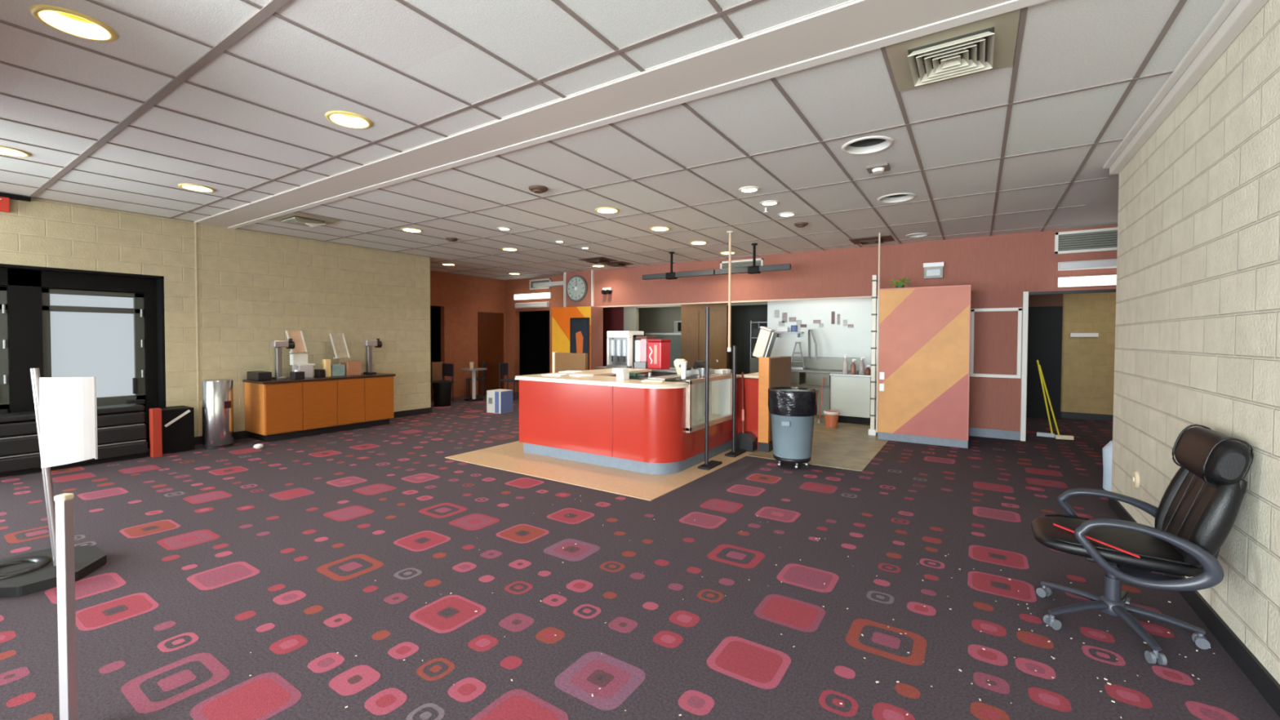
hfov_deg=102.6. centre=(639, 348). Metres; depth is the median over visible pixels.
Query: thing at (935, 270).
emergency light
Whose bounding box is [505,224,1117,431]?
wall
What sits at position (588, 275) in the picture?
wall panel
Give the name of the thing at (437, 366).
chair
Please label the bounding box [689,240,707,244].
recessed light
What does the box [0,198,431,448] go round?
wall
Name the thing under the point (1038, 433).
broom
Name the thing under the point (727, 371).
carton
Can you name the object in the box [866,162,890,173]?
ceiling light
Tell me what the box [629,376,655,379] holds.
tray
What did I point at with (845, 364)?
bottle
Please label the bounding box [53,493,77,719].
post
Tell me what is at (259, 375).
bin
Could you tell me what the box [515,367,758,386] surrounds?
countertop
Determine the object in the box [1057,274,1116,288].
wall light
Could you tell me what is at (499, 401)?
storage box
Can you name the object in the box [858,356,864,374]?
bottle
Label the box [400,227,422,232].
recessed light
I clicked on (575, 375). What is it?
paper sheets
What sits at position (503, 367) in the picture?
chair
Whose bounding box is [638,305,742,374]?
wall
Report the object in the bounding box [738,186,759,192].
recessed light
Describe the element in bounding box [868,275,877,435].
upright
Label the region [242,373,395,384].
countertop
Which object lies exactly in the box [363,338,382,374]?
pump dispenser
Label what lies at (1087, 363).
wall
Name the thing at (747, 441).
dustpan
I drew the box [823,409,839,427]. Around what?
bucket
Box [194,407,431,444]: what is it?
baseboard
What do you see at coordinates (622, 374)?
napkin dispenser
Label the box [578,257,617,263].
ceiling vent
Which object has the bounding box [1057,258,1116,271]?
wall light
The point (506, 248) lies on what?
recessed light
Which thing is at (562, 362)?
wall
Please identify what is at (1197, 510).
office chair
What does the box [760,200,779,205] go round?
recessed light
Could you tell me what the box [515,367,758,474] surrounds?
service counter
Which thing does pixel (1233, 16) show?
trim
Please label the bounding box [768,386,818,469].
trash can
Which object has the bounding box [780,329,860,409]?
sink
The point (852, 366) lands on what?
bottle
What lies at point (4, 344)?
door
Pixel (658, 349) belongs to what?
dispenser
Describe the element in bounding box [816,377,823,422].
broom
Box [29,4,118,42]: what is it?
recessed light
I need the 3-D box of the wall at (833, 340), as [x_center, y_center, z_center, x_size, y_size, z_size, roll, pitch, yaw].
[1.612,-0.132,10.908,7.550,2.800,0.820,1,1,33]
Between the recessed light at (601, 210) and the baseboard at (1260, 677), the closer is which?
the baseboard at (1260, 677)
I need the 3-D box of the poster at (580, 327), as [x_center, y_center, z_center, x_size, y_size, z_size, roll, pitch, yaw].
[-1.366,-0.009,11.612,0.560,1.400,0.038,1,1,33]
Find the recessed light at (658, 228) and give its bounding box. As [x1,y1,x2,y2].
[649,226,670,231]
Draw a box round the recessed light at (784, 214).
[777,212,795,217]
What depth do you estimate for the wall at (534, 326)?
14.83 m
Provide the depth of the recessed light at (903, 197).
5.82 m
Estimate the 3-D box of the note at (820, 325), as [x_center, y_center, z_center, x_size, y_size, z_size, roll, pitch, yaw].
[3.529,-0.464,9.985,0.080,0.070,0.010,1,1,33]
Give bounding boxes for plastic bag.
[1102,440,1112,491]
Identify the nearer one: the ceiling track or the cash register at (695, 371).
the ceiling track
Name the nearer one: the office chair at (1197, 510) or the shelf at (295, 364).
the office chair at (1197, 510)
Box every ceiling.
[0,0,1225,279]
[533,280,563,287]
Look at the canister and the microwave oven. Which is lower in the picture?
the canister
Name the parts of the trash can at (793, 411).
handle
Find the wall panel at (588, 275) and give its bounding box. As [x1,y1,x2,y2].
[564,270,594,306]
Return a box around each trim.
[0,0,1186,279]
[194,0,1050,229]
[195,222,199,436]
[563,272,564,306]
[594,295,877,307]
[969,307,1022,378]
[1025,288,1115,440]
[1102,0,1268,174]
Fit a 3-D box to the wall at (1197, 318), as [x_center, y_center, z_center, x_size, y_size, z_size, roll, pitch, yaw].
[1.127,-0.072,-0.380,0.200,3.170,11.800,1,1,33]
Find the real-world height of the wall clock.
0.620 m
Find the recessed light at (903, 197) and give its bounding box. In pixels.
[877,192,916,203]
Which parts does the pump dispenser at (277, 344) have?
knob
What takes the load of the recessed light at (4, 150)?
in the ceiling at (1068, 45)
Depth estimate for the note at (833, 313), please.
9.86 m
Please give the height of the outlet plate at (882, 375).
0.110 m
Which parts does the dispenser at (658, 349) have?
lid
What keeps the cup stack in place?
on the display case
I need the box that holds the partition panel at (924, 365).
[877,284,971,448]
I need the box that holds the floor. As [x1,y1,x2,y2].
[0,391,1279,719]
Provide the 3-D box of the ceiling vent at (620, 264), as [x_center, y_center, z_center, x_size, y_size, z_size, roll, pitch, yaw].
[-0.490,-1.784,10.847,0.550,0.048,0.430,1,1,33]
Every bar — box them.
[642,251,715,279]
[715,243,791,275]
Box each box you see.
[289,353,315,377]
[486,388,512,413]
[777,327,788,332]
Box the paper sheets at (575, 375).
[568,373,593,377]
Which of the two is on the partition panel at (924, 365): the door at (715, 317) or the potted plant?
the potted plant
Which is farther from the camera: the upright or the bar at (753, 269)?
the bar at (753, 269)
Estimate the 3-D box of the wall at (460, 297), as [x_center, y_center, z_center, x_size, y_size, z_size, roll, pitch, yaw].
[-4.056,-0.368,12.241,1.800,3.170,3.850,1,1,33]
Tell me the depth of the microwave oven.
13.23 m
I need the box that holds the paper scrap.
[253,443,263,448]
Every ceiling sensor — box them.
[445,237,457,241]
[528,185,547,193]
[794,222,808,227]
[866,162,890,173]
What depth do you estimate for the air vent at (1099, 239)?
7.16 m
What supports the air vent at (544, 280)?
in the wall at (998, 268)
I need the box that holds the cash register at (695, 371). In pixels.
[686,360,714,374]
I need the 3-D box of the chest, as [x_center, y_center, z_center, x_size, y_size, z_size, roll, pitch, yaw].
[3.733,0.879,9.073,0.700,0.864,0.180,1,1,33]
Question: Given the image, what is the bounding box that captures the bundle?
[673,359,687,375]
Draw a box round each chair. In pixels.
[431,363,453,400]
[466,361,485,397]
[498,362,519,399]
[1031,424,1253,665]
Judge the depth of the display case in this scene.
6.61 m
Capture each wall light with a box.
[514,292,551,300]
[515,302,549,308]
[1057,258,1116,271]
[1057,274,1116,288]
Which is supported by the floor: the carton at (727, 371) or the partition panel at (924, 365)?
the partition panel at (924, 365)
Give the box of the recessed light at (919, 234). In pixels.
[905,232,929,237]
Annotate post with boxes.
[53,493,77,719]
[149,408,162,457]
[697,306,722,470]
[724,346,746,457]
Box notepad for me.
[641,379,665,382]
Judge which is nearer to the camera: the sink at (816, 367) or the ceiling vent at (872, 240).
the ceiling vent at (872, 240)
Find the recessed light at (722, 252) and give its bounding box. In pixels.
[719,251,735,254]
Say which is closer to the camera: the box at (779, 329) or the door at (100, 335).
the door at (100, 335)
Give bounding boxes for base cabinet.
[242,373,395,441]
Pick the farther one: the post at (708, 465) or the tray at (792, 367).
the tray at (792, 367)
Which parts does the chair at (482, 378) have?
leg, seat, leg, backrest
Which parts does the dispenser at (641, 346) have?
white tank, pink tank, lid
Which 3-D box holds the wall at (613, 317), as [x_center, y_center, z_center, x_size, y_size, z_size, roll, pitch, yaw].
[-0.867,-0.186,12.936,1.180,2.800,0.100,1,1,33]
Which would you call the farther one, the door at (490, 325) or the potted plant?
the door at (490, 325)
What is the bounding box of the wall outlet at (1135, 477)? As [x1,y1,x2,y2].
[1131,471,1139,488]
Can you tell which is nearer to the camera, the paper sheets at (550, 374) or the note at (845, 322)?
the paper sheets at (550, 374)
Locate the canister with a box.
[697,367,705,376]
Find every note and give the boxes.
[774,310,779,317]
[778,320,784,325]
[782,312,786,322]
[788,317,795,321]
[796,320,801,324]
[800,324,806,327]
[813,320,820,323]
[818,323,823,327]
[831,311,835,324]
[836,314,839,324]
[843,320,847,325]
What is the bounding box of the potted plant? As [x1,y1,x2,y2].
[888,277,911,288]
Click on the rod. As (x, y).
(729, 348)
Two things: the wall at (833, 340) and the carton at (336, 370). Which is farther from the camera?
the wall at (833, 340)
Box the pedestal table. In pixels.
[460,368,487,400]
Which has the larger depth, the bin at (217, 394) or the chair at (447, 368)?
the chair at (447, 368)
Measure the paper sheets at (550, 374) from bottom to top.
0.022 m
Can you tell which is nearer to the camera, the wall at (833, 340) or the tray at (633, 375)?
the tray at (633, 375)
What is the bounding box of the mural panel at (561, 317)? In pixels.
[551,306,603,373]
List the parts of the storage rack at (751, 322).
post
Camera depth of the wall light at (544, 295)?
13.42 m
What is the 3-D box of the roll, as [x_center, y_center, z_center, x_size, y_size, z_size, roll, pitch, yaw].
[3.060,-0.406,10.182,0.120,0.128,0.120,1,1,33]
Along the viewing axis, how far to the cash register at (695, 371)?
6.54 m
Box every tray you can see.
[289,369,304,379]
[606,364,631,368]
[628,372,655,379]
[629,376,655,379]
[791,366,804,369]
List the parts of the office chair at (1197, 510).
leg, leg, armrest, seat, armrest, backrest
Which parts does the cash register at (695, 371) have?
drawer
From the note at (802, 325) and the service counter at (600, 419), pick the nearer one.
the service counter at (600, 419)
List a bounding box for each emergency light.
[601,287,612,294]
[923,262,944,279]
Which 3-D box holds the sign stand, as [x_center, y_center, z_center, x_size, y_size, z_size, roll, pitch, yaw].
[-3.775,0.765,3.203,0.665,1.301,0.554,1,1,33]
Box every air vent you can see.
[529,278,551,289]
[720,257,763,269]
[1054,226,1117,254]
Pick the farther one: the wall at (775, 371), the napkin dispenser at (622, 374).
the wall at (775, 371)
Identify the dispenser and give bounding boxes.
[271,338,294,379]
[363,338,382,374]
[612,368,629,380]
[634,336,656,368]
[645,338,671,368]
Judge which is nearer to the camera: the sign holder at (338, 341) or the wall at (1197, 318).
the wall at (1197, 318)
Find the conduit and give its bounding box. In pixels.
[875,232,880,432]
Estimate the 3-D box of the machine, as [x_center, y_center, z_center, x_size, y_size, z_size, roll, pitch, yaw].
[-0.270,0.003,9.196,0.480,0.650,0.510,1,1,33]
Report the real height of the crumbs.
0.004 m
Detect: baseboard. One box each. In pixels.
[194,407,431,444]
[968,426,1020,439]
[1060,411,1113,421]
[1108,497,1279,717]
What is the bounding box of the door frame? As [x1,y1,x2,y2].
[1019,291,1028,440]
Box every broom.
[816,377,823,422]
[1036,360,1054,437]
[1038,364,1074,439]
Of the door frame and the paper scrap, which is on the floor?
the paper scrap
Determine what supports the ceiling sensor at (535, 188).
attached to the ceiling at (1068, 45)
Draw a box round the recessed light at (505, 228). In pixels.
[497,226,511,231]
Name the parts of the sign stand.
sign panel, edge rail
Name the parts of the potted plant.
pot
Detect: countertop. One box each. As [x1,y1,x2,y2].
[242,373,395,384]
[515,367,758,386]
[594,366,732,382]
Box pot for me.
[469,361,474,368]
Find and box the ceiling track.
[0,192,31,201]
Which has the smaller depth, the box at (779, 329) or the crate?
the crate
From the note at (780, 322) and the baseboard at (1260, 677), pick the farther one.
the note at (780, 322)
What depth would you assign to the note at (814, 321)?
10.03 m
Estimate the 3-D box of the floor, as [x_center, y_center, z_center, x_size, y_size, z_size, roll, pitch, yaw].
[-1.612,1.473,5.523,15.900,0.202,18.828,1,1,33]
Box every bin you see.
[201,378,234,449]
[246,370,271,380]
[432,381,452,406]
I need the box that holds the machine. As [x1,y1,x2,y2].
[606,330,644,368]
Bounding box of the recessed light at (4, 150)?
[0,145,31,157]
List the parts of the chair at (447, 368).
seat, backrest, leg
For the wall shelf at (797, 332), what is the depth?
10.15 m
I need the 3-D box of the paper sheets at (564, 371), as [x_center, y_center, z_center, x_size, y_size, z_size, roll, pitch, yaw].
[-0.976,0.324,7.360,0.307,0.022,0.238,1,1,26]
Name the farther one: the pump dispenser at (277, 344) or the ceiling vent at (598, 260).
the ceiling vent at (598, 260)
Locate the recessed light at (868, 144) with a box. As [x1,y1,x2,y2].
[841,135,893,154]
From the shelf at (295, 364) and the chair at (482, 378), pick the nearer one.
the shelf at (295, 364)
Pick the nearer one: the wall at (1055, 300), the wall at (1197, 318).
the wall at (1197, 318)
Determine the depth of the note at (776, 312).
10.45 m
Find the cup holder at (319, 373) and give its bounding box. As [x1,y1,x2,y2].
[314,368,324,377]
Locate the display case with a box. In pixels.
[648,373,732,433]
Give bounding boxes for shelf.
[294,363,315,365]
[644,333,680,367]
[750,321,767,323]
[776,331,804,337]
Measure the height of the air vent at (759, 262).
0.240 m
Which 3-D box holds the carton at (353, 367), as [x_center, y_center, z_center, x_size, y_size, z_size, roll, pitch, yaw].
[-4.772,0.319,8.461,0.240,0.224,0.220,1,1,33]
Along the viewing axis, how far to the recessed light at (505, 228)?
7.39 m
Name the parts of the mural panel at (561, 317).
yellow panel, yellow panel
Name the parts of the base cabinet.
door, door, door, door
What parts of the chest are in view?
lid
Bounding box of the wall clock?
[566,275,587,302]
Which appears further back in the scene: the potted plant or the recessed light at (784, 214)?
the potted plant
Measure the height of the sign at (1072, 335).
0.070 m
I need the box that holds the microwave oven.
[673,321,680,333]
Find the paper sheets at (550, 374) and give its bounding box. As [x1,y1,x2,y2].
[542,373,568,376]
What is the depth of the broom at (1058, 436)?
7.65 m
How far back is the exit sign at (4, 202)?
5.63 m
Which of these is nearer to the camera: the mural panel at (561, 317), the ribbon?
the ribbon
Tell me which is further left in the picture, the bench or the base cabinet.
the bench
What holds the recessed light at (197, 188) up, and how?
in the ceiling at (1068, 45)
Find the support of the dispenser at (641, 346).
on the countertop at (672, 371)
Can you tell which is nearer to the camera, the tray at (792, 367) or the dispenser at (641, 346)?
the dispenser at (641, 346)
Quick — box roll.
[791,324,797,331]
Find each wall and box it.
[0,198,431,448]
[430,271,505,397]
[430,306,549,393]
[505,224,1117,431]
[552,351,587,373]
[603,306,623,366]
[623,297,879,419]
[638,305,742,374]
[680,302,728,368]
[742,304,767,374]
[757,355,791,452]
[1026,306,1062,419]
[1028,293,1062,306]
[1060,292,1115,414]
[1111,0,1279,684]
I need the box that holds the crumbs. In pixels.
[248,495,1214,718]
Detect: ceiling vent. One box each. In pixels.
[268,212,340,227]
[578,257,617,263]
[601,261,633,266]
[848,235,894,244]
[884,8,1020,91]
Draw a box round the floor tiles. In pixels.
[444,414,888,500]
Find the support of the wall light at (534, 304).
attached to the wall at (998, 268)
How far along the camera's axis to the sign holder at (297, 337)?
7.93 m
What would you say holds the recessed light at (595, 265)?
in the ceiling at (1068, 45)
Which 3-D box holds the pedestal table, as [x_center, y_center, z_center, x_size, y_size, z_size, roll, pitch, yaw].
[-3.963,0.843,12.233,0.600,0.750,0.600,1,1,33]
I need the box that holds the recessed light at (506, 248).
[501,247,518,251]
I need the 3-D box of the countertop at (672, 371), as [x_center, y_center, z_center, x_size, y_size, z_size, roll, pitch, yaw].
[0.365,0.820,8.892,2.400,0.964,0.710,1,1,33]
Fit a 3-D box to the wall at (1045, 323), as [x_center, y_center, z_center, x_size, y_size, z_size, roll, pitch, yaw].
[7.417,-0.107,8.501,4.100,2.900,3.150,1,1,33]
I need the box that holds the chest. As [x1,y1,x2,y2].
[829,373,871,425]
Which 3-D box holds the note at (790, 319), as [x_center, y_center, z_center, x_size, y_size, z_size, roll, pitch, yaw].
[3.061,-0.593,10.289,0.140,0.090,0.010,1,1,33]
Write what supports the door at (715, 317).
in the wall at (690, 313)
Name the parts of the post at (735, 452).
plate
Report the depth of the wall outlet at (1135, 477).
3.89 m
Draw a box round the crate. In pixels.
[155,405,194,453]
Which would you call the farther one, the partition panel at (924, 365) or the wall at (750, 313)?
the wall at (750, 313)
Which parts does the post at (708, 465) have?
plate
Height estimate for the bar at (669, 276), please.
0.495 m
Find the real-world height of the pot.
0.160 m
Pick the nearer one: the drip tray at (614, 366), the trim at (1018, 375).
the trim at (1018, 375)
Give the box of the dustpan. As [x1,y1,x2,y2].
[735,372,756,452]
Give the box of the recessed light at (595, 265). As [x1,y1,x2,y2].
[591,264,604,266]
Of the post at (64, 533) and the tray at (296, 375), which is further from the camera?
the tray at (296, 375)
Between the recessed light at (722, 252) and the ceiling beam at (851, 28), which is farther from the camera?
the recessed light at (722, 252)
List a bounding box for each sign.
[0,196,9,213]
[1070,333,1098,337]
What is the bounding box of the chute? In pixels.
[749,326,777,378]
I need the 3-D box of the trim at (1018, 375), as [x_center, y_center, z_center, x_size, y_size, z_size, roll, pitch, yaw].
[5.373,-0.093,7.753,0.640,1.050,0.040,1,1,33]
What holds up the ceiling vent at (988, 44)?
in the ceiling at (1068, 45)
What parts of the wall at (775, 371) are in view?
panel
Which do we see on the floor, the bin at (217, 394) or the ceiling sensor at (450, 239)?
the bin at (217, 394)
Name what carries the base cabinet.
on the floor
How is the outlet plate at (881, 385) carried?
attached to the partition panel at (924, 365)
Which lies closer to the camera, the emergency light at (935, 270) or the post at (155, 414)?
the post at (155, 414)
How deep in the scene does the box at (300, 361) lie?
7.86 m
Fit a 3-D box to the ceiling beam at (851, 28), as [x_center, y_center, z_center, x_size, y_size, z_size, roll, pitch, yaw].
[-1.795,-1.670,4.472,10.050,0.030,0.460,1,1,33]
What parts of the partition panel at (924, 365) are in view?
amber panel, salmon panel, rose panel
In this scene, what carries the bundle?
on the display case
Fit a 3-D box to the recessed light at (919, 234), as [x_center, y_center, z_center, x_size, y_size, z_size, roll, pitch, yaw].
[4.195,-1.816,7.750,0.320,0.210,0.320,1,1,33]
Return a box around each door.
[0,285,9,413]
[41,288,146,441]
[477,311,503,394]
[698,310,721,369]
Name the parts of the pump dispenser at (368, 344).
knob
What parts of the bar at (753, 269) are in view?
rod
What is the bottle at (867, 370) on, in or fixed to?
on the chest
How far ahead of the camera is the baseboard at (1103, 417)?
9.59 m
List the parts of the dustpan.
handle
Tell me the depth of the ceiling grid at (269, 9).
3.91 m
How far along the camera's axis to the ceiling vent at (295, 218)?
6.80 m
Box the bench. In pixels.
[0,403,147,477]
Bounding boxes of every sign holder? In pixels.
[285,330,307,353]
[328,333,350,359]
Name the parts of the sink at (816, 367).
leg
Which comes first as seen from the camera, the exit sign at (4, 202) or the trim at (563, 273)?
the exit sign at (4, 202)
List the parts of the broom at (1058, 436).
handle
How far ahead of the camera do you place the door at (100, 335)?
6.49 m
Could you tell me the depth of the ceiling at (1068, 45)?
3.76 m
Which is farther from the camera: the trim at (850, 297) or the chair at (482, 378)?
the chair at (482, 378)
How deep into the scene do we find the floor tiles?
6.12 m
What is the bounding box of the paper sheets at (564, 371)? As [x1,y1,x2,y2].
[558,370,582,373]
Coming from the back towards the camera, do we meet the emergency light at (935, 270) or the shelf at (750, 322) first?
the shelf at (750, 322)
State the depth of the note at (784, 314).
10.37 m
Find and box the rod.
[726,231,733,351]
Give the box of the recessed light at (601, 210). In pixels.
[595,207,619,213]
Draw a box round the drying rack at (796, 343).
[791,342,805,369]
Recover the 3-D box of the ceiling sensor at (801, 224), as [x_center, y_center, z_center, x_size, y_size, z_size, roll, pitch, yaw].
[2.204,-1.692,7.012,0.180,0.045,0.180,1,1,33]
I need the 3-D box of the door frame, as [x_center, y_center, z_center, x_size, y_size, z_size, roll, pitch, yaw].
[5.665,0.257,7.557,0.065,2.200,0.060,1,1,33]
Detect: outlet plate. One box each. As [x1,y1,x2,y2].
[879,372,884,379]
[879,383,884,391]
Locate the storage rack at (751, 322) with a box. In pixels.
[749,320,767,368]
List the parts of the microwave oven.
door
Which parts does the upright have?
post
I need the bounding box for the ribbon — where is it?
[1053,523,1140,557]
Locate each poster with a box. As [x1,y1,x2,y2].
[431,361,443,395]
[569,317,590,369]
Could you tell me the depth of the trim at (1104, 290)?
7.24 m
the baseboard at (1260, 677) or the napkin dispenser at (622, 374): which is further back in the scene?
the napkin dispenser at (622, 374)
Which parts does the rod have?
rod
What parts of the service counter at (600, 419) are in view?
kick plate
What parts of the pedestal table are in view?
post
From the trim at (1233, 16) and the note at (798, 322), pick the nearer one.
the trim at (1233, 16)
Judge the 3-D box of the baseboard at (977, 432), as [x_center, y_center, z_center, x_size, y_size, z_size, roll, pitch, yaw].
[1.894,1.223,10.071,8.980,0.130,0.015,1,1,33]
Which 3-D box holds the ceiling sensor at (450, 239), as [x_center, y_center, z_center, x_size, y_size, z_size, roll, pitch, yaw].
[-3.001,-1.738,8.171,0.180,0.045,0.180,1,1,33]
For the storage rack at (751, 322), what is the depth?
11.71 m
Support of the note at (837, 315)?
attached to the wall at (833, 340)
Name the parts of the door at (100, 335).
pane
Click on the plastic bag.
(1107, 450)
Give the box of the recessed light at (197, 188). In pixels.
[177,183,215,192]
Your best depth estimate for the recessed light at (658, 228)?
7.45 m
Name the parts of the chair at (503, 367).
leg, backrest, seat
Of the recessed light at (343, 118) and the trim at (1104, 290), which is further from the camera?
the trim at (1104, 290)
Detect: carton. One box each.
[322,359,330,377]
[330,364,345,376]
[340,360,361,375]
[714,369,725,373]
[718,368,730,373]
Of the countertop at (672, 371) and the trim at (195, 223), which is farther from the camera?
the countertop at (672, 371)
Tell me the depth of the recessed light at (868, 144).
4.28 m
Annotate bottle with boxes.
[842,354,848,373]
[850,359,855,374]
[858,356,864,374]
[865,364,870,374]
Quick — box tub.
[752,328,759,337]
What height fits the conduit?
2.970 m
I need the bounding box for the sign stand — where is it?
[0,368,106,598]
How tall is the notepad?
0.022 m
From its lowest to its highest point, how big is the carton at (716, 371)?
0.050 m
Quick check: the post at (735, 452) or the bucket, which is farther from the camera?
the bucket
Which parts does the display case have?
panel, frame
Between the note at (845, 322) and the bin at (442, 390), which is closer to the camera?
the note at (845, 322)
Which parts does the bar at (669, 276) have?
rod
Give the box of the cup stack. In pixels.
[680,360,686,378]
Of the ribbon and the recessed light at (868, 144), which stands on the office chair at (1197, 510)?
the ribbon
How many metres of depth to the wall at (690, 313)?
11.50 m
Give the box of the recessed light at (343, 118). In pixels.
[324,111,372,128]

